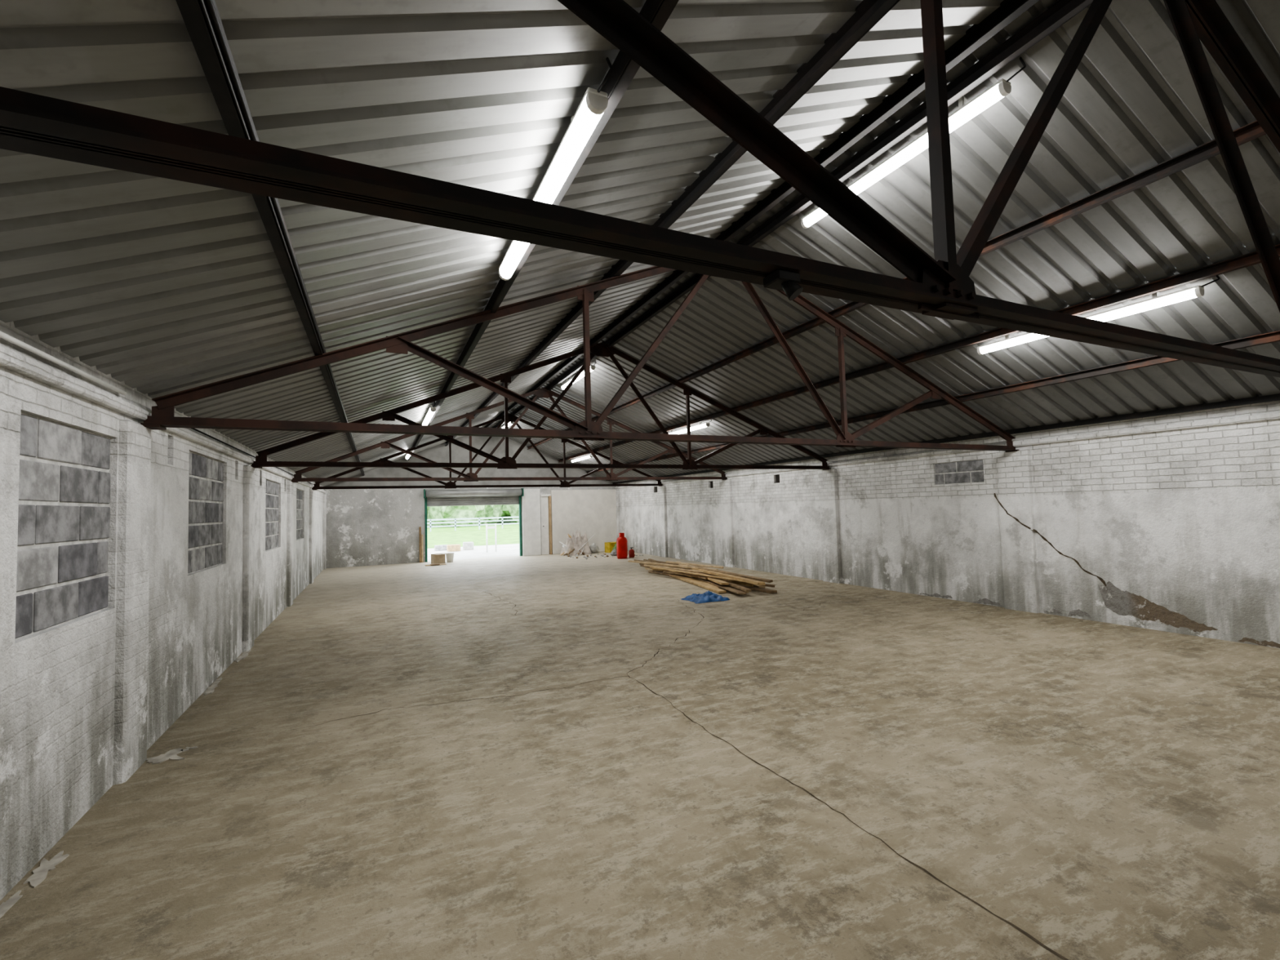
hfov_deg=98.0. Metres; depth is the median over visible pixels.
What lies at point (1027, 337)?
strip light
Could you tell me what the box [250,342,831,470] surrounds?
roof truss
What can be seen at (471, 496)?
door
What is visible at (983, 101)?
strip light
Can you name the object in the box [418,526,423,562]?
timber post
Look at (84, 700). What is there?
wall
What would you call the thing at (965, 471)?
window
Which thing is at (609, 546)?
cardboard box
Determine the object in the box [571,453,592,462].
strip light
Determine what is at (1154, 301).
strip light
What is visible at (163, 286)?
ceiling
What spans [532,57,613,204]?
strip light
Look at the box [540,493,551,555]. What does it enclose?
door
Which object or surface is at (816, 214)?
strip light
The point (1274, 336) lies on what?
purlin
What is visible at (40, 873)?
mortar splats
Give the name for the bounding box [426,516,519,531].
fence
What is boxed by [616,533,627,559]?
gas cylinder
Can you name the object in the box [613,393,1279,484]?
purlin
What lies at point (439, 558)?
cardboard box
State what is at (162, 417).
roof truss
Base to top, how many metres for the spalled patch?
0.516 m
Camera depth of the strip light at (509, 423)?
16.56 m
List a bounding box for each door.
[423,488,524,562]
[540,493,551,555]
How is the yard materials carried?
on the yard at (512, 549)
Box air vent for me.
[655,474,779,492]
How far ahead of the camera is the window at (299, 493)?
11.74 m
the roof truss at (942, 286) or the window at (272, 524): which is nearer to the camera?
the roof truss at (942, 286)
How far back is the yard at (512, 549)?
22.15 m
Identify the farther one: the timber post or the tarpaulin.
the timber post
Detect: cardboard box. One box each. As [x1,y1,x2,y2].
[431,552,447,564]
[604,542,616,552]
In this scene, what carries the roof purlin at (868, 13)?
on the roof truss
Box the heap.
[559,528,595,555]
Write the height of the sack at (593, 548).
0.362 m
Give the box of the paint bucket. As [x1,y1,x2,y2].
[445,552,454,562]
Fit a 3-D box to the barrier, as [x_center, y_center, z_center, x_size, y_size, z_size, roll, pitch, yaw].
[-5.879,2.284,22.005,0.410,1.120,0.060,0,-3,-25]
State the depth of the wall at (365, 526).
18.32 m
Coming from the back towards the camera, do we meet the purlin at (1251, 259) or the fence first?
the fence
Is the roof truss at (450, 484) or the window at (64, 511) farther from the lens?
the roof truss at (450, 484)
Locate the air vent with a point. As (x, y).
(777, 477)
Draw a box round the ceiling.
[0,0,1279,486]
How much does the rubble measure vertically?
0.060 m
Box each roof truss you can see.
[0,0,1279,377]
[140,266,1019,452]
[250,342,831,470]
[290,387,727,482]
[311,413,662,489]
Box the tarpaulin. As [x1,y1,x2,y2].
[681,591,729,603]
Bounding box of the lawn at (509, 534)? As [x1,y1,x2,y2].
[426,524,519,548]
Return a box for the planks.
[627,558,777,594]
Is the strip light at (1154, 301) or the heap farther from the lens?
the heap
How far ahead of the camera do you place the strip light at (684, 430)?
12.22 m
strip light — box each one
[405,447,412,459]
[422,401,435,425]
[498,240,529,280]
[501,422,513,428]
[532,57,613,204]
[560,378,572,390]
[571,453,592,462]
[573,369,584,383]
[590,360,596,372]
[668,427,686,434]
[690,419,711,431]
[800,207,827,228]
[847,131,928,195]
[948,57,1026,133]
[977,332,1048,355]
[1083,275,1220,321]
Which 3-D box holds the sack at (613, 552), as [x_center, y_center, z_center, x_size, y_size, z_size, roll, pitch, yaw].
[-0.829,2.399,18.510,0.286,0.233,0.294,-3,-3,25]
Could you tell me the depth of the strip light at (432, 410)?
9.39 m
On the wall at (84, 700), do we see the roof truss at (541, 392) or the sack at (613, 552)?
the roof truss at (541, 392)
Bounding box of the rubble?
[566,552,643,559]
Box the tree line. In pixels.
[426,504,519,527]
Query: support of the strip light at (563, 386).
hanging from the ceiling
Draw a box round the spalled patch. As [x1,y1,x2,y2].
[920,581,1279,648]
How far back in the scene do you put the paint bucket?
17.75 m
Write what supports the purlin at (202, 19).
on the roof truss
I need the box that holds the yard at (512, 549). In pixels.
[427,543,519,560]
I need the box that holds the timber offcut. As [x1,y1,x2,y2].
[424,563,446,565]
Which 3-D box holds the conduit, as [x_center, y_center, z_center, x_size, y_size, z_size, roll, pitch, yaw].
[-5.685,-0.217,8.681,0.024,0.040,17.500,0,-3,-25]
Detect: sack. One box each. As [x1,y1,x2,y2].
[589,542,599,553]
[610,548,617,555]
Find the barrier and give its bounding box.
[485,523,497,552]
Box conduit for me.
[0,331,324,489]
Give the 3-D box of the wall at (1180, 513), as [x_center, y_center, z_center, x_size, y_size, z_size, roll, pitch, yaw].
[4.600,0.719,9.616,0.313,2.630,25.920,0,-3,-25]
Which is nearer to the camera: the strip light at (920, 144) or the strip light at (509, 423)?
the strip light at (920, 144)
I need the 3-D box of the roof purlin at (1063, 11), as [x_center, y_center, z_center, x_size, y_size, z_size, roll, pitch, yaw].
[0.190,-2.341,7.721,0.064,0.100,25.320,0,-3,-25]
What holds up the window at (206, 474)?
in the wall at (84, 700)
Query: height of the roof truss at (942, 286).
2.082 m
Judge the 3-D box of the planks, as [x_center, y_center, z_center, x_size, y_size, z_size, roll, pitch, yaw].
[1.048,2.063,12.712,1.357,0.238,6.386,-1,-3,-22]
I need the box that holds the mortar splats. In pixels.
[0,649,251,918]
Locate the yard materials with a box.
[434,542,473,551]
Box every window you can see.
[14,412,110,640]
[187,451,223,574]
[265,480,279,551]
[296,488,302,539]
[934,458,984,484]
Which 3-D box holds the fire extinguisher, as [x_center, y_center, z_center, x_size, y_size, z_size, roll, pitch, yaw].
[-0.267,2.298,17.676,0.180,0.322,0.180,0,-3,-25]
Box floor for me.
[0,551,1279,959]
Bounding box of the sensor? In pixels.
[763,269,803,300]
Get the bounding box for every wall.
[0,320,326,900]
[324,435,617,568]
[614,400,1279,648]
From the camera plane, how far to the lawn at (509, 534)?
37.05 m
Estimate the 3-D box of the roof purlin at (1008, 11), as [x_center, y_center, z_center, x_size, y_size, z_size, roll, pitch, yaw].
[-0.074,-2.331,7.595,0.079,0.100,25.320,0,-3,-25]
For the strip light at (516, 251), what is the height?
0.215 m
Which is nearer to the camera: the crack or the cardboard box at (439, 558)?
the crack
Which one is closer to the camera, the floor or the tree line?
the floor
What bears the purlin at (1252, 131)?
on the roof truss
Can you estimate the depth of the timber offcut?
16.91 m
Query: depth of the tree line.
59.55 m
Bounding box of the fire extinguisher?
[628,546,634,557]
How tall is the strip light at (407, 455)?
0.167 m
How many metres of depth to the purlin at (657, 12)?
2.54 m
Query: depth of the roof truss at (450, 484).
15.36 m

